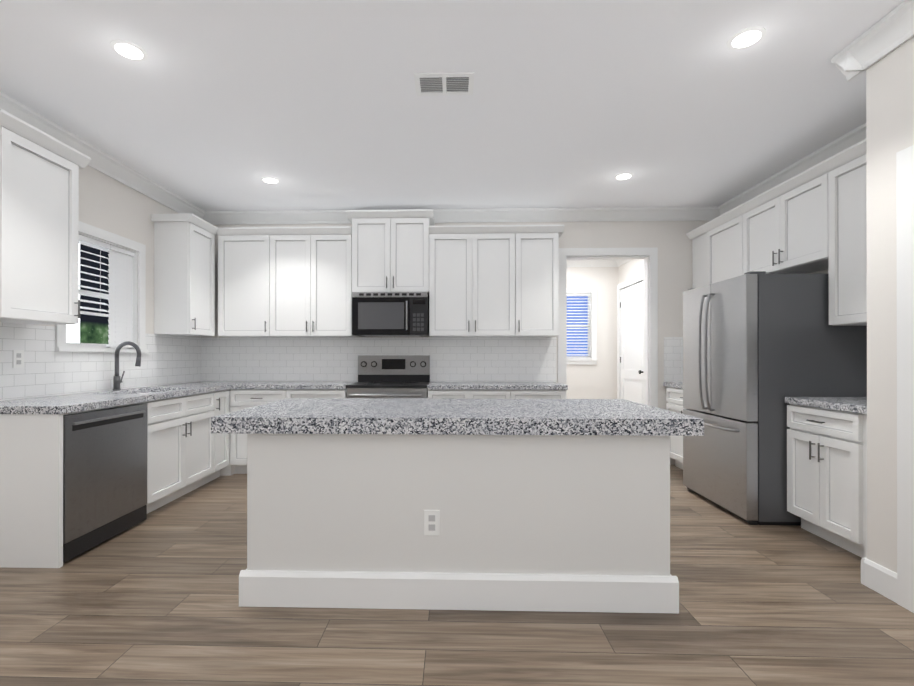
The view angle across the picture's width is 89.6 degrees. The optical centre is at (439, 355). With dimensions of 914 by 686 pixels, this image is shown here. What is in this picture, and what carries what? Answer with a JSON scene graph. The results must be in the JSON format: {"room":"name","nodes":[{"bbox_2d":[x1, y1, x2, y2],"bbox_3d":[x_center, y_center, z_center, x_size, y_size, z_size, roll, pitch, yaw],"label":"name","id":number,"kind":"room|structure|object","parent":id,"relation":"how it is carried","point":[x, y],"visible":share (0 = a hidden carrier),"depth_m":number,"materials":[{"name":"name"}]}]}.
{"room":"kitchen","nodes":[
{"label":"kitchen","id":0,"kind":"room"},
{"bbox_2d":[15,165,202,399],"bbox_3d":[-2.923,-0.216,1.004,0.120,2.840,8.800,0,0,2],"label":"wall","id":1,"kind":"structure","parent":0,"point":[113,205],"depth_m":4.03,"materials":[{"name":"white paint"}]},
{"bbox_2d":[0,109,90,324],"bbox_3d":[-2.608,-0.787,2.856,0.399,1.150,0.630,0,0,2],"label":"upper cabinet","id":2,"kind":"object","parent":1,"relation":"attached to","point":[39,225],"visible":1,"depth_m":2.83,"materials":[{"name":"white wood"}]},
{"bbox_2d":[55,221,148,352],"bbox_3d":[-2.820,-0.532,3.822,0.162,1.005,0.980,0,0,2],"label":"kitchen window","id":3,"kind":"structure","parent":1,"relation":"in","point":[112,285],"depth_m":3.93,"materials":[{"name":"white wood"}]},
{"bbox_2d":[0,91,203,219],"bbox_3d":[-2.812,-1.573,1.003,0.102,0.124,8.560,0,0,2],"label":"crown molding","id":4,"kind":"structure","parent":1,"relation":"attached to","point":[102,162],"depth_m":3.76,"materials":[{"name":"white wood"}]},
{"bbox_2d":[0,322,203,400],"bbox_3d":[-2.772,0.040,3.911,0.010,0.500,2.662,0,0,2],"label":"tile backsplash","id":5,"kind":"structure","parent":1,"relation":"attached to","point":[47,369],"depth_m":3.56,"materials":[{"name":"white tile"}]},
{"bbox_2d":[13,350,23,367],"bbox_3d":[-2.788,0.021,3.048,0.006,0.115,0.075,0,0,2],"label":"outlet","id":6,"kind":"object","parent":5,"relation":"attached to","point":[18,358],"visible":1,"depth_m":3.04,"materials":[{"name":"white plastic"}]},
{"bbox_2d":[151,213,214,335],"bbox_3d":[-2.577,-0.783,4.695,0.354,1.150,0.497,0,0,2],"label":"upper cabinet","id":7,"kind":"object","parent":1,"relation":"attached to","point":[184,244],"depth_m":4.45,"materials":[{"name":"white wood"}]},
{"bbox_2d":[0,0,904,210],"bbox_3d":[0.114,-1.683,2.239,6.120,0.100,11.440,0,0,2],"label":"ceiling","id":8,"kind":"structure","parent":0,"point":[216,105],"depth_m":2.89,"materials":[{"name":"white paint"}]},
{"bbox_2d":[110,40,147,60],"bbox_3d":[-1.660,-1.629,2.461,0.170,0.006,0.170,0,0,2],"label":"recessed light","id":9,"kind":"object","parent":8,"relation":"in","point":[128,50],"visible":1,"depth_m":2.45,"materials":[{"name":"white"}]},
{"bbox_2d":[261,177,279,183],"bbox_3d":[-1.568,-1.625,4.269,0.170,0.006,0.170,0,0,2],"label":"recessed light","id":10,"kind":"object","parent":8,"relation":"in","point":[271,180],"visible":1,"depth_m":4.26,"materials":[{"name":"white"}]},
{"bbox_2d":[414,72,473,95],"bbox_3d":[0.029,-1.627,2.762,0.350,0.008,0.220,0,0,2],"label":"ceiling vent","id":11,"kind":"object","parent":8,"relation":"in","point":[444,84],"visible":1,"depth_m":2.76,"materials":[{"name":"white metal"}]},
{"bbox_2d":[614,172,633,179],"bbox_3d":[1.671,-1.625,4.175,0.170,0.006,0.170,0,0,2],"label":"recessed light","id":12,"kind":"object","parent":8,"relation":"in","point":[623,176],"visible":1,"depth_m":4.17,"materials":[{"name":"white"}]},
{"bbox_2d":[727,27,766,49],"bbox_3d":[1.578,-1.629,2.366,0.170,0.006,0.170,0,0,2],"label":"recessed light","id":13,"kind":"object","parent":8,"relation":"in","point":[747,38],"visible":1,"depth_m":2.36,"materials":[{"name":"white"}]},
{"bbox_2d":[203,221,708,464],"bbox_3d":[0.277,-0.207,5.253,5.970,2.840,0.120,0,0,2],"label":"wall","id":14,"kind":"structure","parent":0,"point":[599,380],"depth_m":5.16,"materials":[{"name":"white paint"}]},
{"bbox_2d":[215,226,274,336],"bbox_3d":[-2.055,-0.782,5.082,0.620,1.150,0.354,0,0,2],"label":"upper cabinet","id":15,"kind":"object","parent":14,"relation":"attached to","point":[246,255],"depth_m":4.92,"materials":[{"name":"white wood"}]},
{"bbox_2d":[275,226,358,336],"bbox_3d":[-1.394,-0.782,5.063,0.939,1.150,0.354,0,0,2],"label":"upper cabinet","id":16,"kind":"object","parent":14,"relation":"attached to","point":[313,295],"depth_m":4.90,"materials":[{"name":"white wood"}]},
{"bbox_2d":[204,337,556,381],"bbox_3d":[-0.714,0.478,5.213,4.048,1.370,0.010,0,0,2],"label":"tile backsplash","id":17,"kind":"structure","parent":14,"relation":"attached to","point":[335,359],"depth_m":5.21,"materials":[{"name":"white tile"}]},
{"bbox_2d":[351,209,430,292],"bbox_3d":[-0.515,-1.099,5.038,0.819,0.857,0.354,0,0,2],"label":"upper cabinet","id":18,"kind":"object","parent":14,"relation":"attached to","point":[389,247],"depth_m":4.87,"materials":[{"name":"white wood"}]},
{"bbox_2d":[352,292,428,336],"bbox_3d":[-0.517,-0.442,4.982,0.792,0.452,0.439,0,0,2],"label":"microwave","id":19,"kind":"object","parent":18,"relation":"attached to","point":[376,314],"visible":0.98,"depth_m":4.81,"materials":[{"name":"black plastic"}]},
{"bbox_2d":[204,206,715,224],"bbox_3d":[0.258,-1.564,5.145,5.760,0.124,0.102,0,0,2],"label":"crown molding","id":20,"kind":"structure","parent":14,"relation":"attached to","point":[708,213],"depth_m":5.13,"materials":[{"name":"white wood"}]},
{"bbox_2d":[427,225,522,336],"bbox_3d":[0.376,-0.783,5.011,0.964,1.150,0.354,0,0,2],"label":"upper cabinet","id":21,"kind":"object","parent":14,"relation":"attached to","point":[471,280],"depth_m":4.85,"materials":[{"name":"white wood"}]},
{"bbox_2d":[523,225,558,336],"bbox_3d":[0.997,-0.783,4.993,0.515,1.150,0.354,0,0,2],"label":"upper cabinet","id":22,"kind":"object","parent":14,"relation":"attached to","point":[540,242],"depth_m":4.83,"materials":[{"name":"white wood"}]},
{"bbox_2d":[567,288,596,363],"bbox_3d":[2.241,-0.497,7.796,0.810,1.290,0.122,0,0,2],"label":"window","id":23,"kind":"structure","parent":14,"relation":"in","point":[578,325],"depth_m":7.81,"materials":[{"name":"white"}]},
{"bbox_2d":[567,259,611,266],"bbox_3d":[1.714,-1.559,7.744,2.600,0.124,0.102,0,0,2],"label":"ceiling","id":24,"kind":"structure","parent":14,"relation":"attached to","point":[594,262],"depth_m":7.72,"materials":[{"name":"white paint"}]},
{"bbox_2d":[558,247,657,407],"bbox_3d":[1.876,0.005,5.196,1.100,2.415,0.140,0,0,2],"label":"trim","id":25,"kind":"structure","parent":14,"relation":"attached to","point":[649,256],"depth_m":5.14,"materials":[{"name":"white wood"}]},
{"bbox_2d":[612,259,631,266],"bbox_3d":[2.925,-1.562,6.434,0.100,0.124,2.390,0,0,2],"label":"crown molding","id":26,"kind":"structure","parent":14,"relation":"attached to","point":[615,262],"depth_m":7.62,"materials":[{"name":"white"}]},
{"bbox_2d":[617,274,642,398],"bbox_3d":[2.962,0.019,7.035,0.060,2.395,1.210,0,0,2],"label":"door frame","id":27,"kind":"structure","parent":14,"relation":"attached to","point":[630,282],"depth_m":7.56,"materials":[{"name":"white wood"}]},
{"bbox_2d":[620,282,642,403],"bbox_3d":[2.932,0.066,7.038,0.105,2.278,1.004,0,0,2],"label":"hall door","id":28,"kind":"structure","parent":14,"relation":"in","point":[631,307],"depth_m":7.04,"materials":[{"name":"white wood"}]},
{"bbox_2d":[664,337,682,381],"bbox_3d":[2.805,0.043,5.112,0.612,0.500,0.010,0,0,2],"label":"tile backsplash","id":29,"kind":"structure","parent":14,"relation":"attached to","point":[673,346],"depth_m":5.11,"materials":[{"name":"white tile"}]},
{"bbox_2d":[0,465,913,685],"bbox_3d":[0.114,1.257,2.233,6.120,0.100,11.440,0,0,2],"label":"floor","id":30,"kind":"structure","parent":0,"point":[152,599],"depth_m":2.04,"materials":[{"name":"brown wood"}]},
{"bbox_2d":[56,389,219,520],"bbox_3d":[-2.447,0.773,3.883,0.642,0.875,1.009,0,0,2],"label":"base cabinet","id":31,"kind":"object","parent":30,"relation":"on","point":[187,451],"depth_m":3.76,"materials":[{"name":"white wood"}]},
{"bbox_2d":[63,404,146,562],"bbox_3d":[-2.446,0.771,3.015,0.643,0.845,0.718,0,0,2],"label":"dishwasher","id":32,"kind":"object","parent":31,"relation":"in","point":[104,474],"visible":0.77,"depth_m":2.93,"materials":[{"name":"grey metal"}]},
{"bbox_2d":[0,385,230,416],"bbox_3d":[-2.449,0.312,3.619,0.653,0.045,2.010,0,0,2],"label":"countertop","id":33,"kind":"structure","parent":31,"relation":"on","point":[79,402],"depth_m":3.08,"materials":[{"name":"grey stone"}]},
{"bbox_2d":[112,341,140,390],"bbox_3d":[-2.617,0.085,3.873,0.236,0.410,0.096,0,0,2],"label":"faucet","id":34,"kind":"object","parent":33,"relation":"on","point":[117,381],"visible":1,"depth_m":3.84,"materials":[{"name":"silver metal"}]},
{"bbox_2d":[144,389,159,392],"bbox_3d":[-2.456,0.420,3.849,0.422,0.193,0.732,0,0,2],"label":"sink","id":35,"kind":"object","parent":33,"relation":"in","point":[145,390],"depth_m":4.20,"materials":[{"name":"silver metal"}]},
{"bbox_2d":[220,389,228,468],"bbox_3d":[-2.430,0.774,4.445,0.642,0.875,0.351,0,0,2],"label":"base cabinet","id":36,"kind":"object","parent":30,"relation":"on","point":[224,394],"depth_m":4.53,"materials":[{"name":"white wood"}]},
{"bbox_2d":[228,389,291,475],"bbox_3d":[-1.784,0.775,4.927,0.629,0.876,0.622,0,0,2],"label":"base cabinet","id":37,"kind":"object","parent":30,"relation":"on","point":[240,399],"depth_m":4.63,"materials":[{"name":"white wood"}]},
{"bbox_2d":[292,389,346,397],"bbox_3d":[-1.258,0.775,4.912,0.659,0.876,0.622,0,0,2],"label":"base cabinet","id":38,"kind":"object","parent":30,"relation":"on","point":[296,393],"depth_m":4.61,"materials":[{"name":"white wood"}]},
{"bbox_2d":[169,381,355,388],"bbox_3d":[-1.832,0.315,4.924,1.810,0.045,0.633,0,0,2],"label":"countertop","id":39,"kind":"structure","parent":38,"relation":"on","point":[283,385],"depth_m":4.66,"materials":[{"name":"stone"}]},
{"bbox_2d":[346,355,429,397],"bbox_3d":[-0.520,0.605,4.855,0.808,1.215,0.689,0,0,2],"label":"range","id":40,"kind":"object","parent":30,"relation":"on","point":[393,376],"visible":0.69,"depth_m":5.13,"materials":[{"name":"silver metal"}]},
{"bbox_2d":[239,434,678,613],"bbox_3d":[0.092,0.790,2.677,2.086,0.835,0.991,0,0,2],"label":"kitchen island","id":41,"kind":"object","parent":30,"relation":"on","point":[557,505],"depth_m":2.20,"materials":[{"name":"white paint"}]},
{"bbox_2d":[211,398,703,437],"bbox_3d":[0.081,0.336,2.676,2.320,0.074,1.020,0,0,2],"label":"island countertop","id":42,"kind":"structure","parent":41,"relation":"on","point":[588,418],"depth_m":2.19,"materials":[{"name":"grey stone"}]},
{"bbox_2d":[428,390,519,398],"bbox_3d":[0.330,0.775,4.866,0.879,0.876,0.622,0,0,2],"label":"base cabinet","id":43,"kind":"object","parent":30,"relation":"on","point":[496,394],"depth_m":4.56,"materials":[{"name":"white wood"}]},
{"bbox_2d":[520,390,564,398],"bbox_3d":[0.951,0.775,4.848,0.599,0.876,0.622,0,0,2],"label":"base cabinet","id":44,"kind":"object","parent":30,"relation":"on","point":[524,394],"depth_m":4.55,"materials":[{"name":"white wood"}]},
{"bbox_2d":[427,382,567,389],"bbox_3d":[0.579,0.315,4.854,1.382,0.045,0.633,0,0,2],"label":"countertop","id":45,"kind":"structure","parent":44,"relation":"on","point":[494,386],"depth_m":4.55,"materials":[{"name":"stone"}]},
{"bbox_2d":[666,387,687,469],"bbox_3d":[2.779,0.774,4.618,0.668,0.875,0.880,0,0,2],"label":"base cabinet","id":46,"kind":"object","parent":30,"relation":"on","point":[674,398],"visible":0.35,"depth_m":4.87,"materials":[{"name":"white wood"}]},
{"bbox_2d":[663,382,682,388],"bbox_3d":[2.791,0.314,4.641,0.643,0.045,0.930,0,0,2],"label":"countertop","id":47,"kind":"structure","parent":46,"relation":"on","point":[674,384],"depth_m":4.89,"materials":[{"name":"stone"}]},
{"bbox_2d":[683,271,866,525],"bbox_3d":[2.591,0.305,3.709,0.949,1.810,0.910,0,0,2],"label":"fridge","id":48,"kind":"object","parent":30,"relation":"on","point":[759,347],"visible":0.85,"depth_m":3.27,"materials":[{"name":"grey metal"}]},
{"bbox_2d":[787,404,866,557],"bbox_3d":[2.726,0.770,2.820,0.668,0.875,0.818,0,0,2],"label":"base cabinet","id":49,"kind":"object","parent":30,"relation":"on","point":[827,474],"visible":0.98,"depth_m":2.89,"materials":[{"name":"white wood"}]},
{"bbox_2d":[785,397,866,414],"bbox_3d":[2.739,0.310,2.821,0.643,0.045,0.820,0,0,2],"label":"countertop","id":50,"kind":"structure","parent":49,"relation":"on","point":[853,404],"depth_m":2.93,"materials":[{"name":"stone"}]},
{"bbox_2d":[809,269,828,273],"bbox_3d":[3.157,-0.210,3.678,0.120,2.840,2.840,0,0,2],"label":"wall","id":51,"kind":"structure","parent":0,"point":[826,271],"depth_m":3.72,"materials":[{"name":"white paint"}]},
{"bbox_2d":[686,206,742,287],"bbox_3d":[2.923,-0.783,4.640,0.399,1.150,0.927,0,0,2],"label":"upper cabinet","id":52,"kind":"object","parent":51,"relation":"attached to","point":[717,249],"visible":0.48,"depth_m":4.58,"materials":[{"name":"white wood"}]},
{"bbox_2d":[738,162,828,274],"bbox_3d":[2.896,-1.025,3.703,0.399,0.670,0.950,0,0,2],"label":"upper cabinet","id":53,"kind":"object","parent":51,"relation":"attached to","point":[785,227],"visible":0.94,"depth_m":3.63,"materials":[{"name":"white wood"}]},
{"bbox_2d":[716,123,865,216],"bbox_3d":[3.046,-1.567,3.694,0.102,0.124,2.580,0,0,2],"label":"crown molding","id":54,"kind":"structure","parent":51,"relation":"attached to","point":[858,134],"depth_m":3.88,"materials":[{"name":"white wood"}]},
{"bbox_2d":[821,139,866,325],"bbox_3d":[2.870,-0.787,2.818,0.399,1.150,0.818,0,0,2],"label":"upper cabinet","id":55,"kind":"object","parent":51,"relation":"attached to","point":[847,223],"visible":0.35,"depth_m":3.08,"materials":[{"name":"white wood"}]},
{"bbox_2d":[866,37,913,572],"bbox_3d":[2.224,-0.219,-0.561,0.120,2.840,5.970,0,0,2],"label":"wall","id":56,"kind":"structure","parent":0,"point":[889,81],"depth_m":2.33,"materials":[{"name":"white paint"}]},
{"bbox_2d":[831,0,913,80],"bbox_3d":[2.115,-1.576,-0.444,0.100,0.124,5.952,0,0,2],"label":"crown molding","id":57,"kind":"structure","parent":56,"relation":"attached to","point":[890,32],"depth_m":2.30,"materials":[{"name":"white wood"}]},
{"bbox_2d":[861,558,896,602],"bbox_3d":[0.015,1.136,2.236,5.678,0.139,11.200,0,0,2],"label":"baseboard","id":58,"kind":"structure","parent":56,"relation":"attached to","point":[879,579],"depth_m":2.33,"materials":[{"name":"white wood"}]},
{"bbox_2d":[896,145,913,612],"bbox_3d":[2.280,0.108,1.722,0.140,2.195,1.030,0,0,2],"label":"trim","id":59,"kind":"structure","parent":56,"relation":"attached to","point":[905,353],"depth_m":2.20,"materials":[{"name":"white wood"}]}
]}

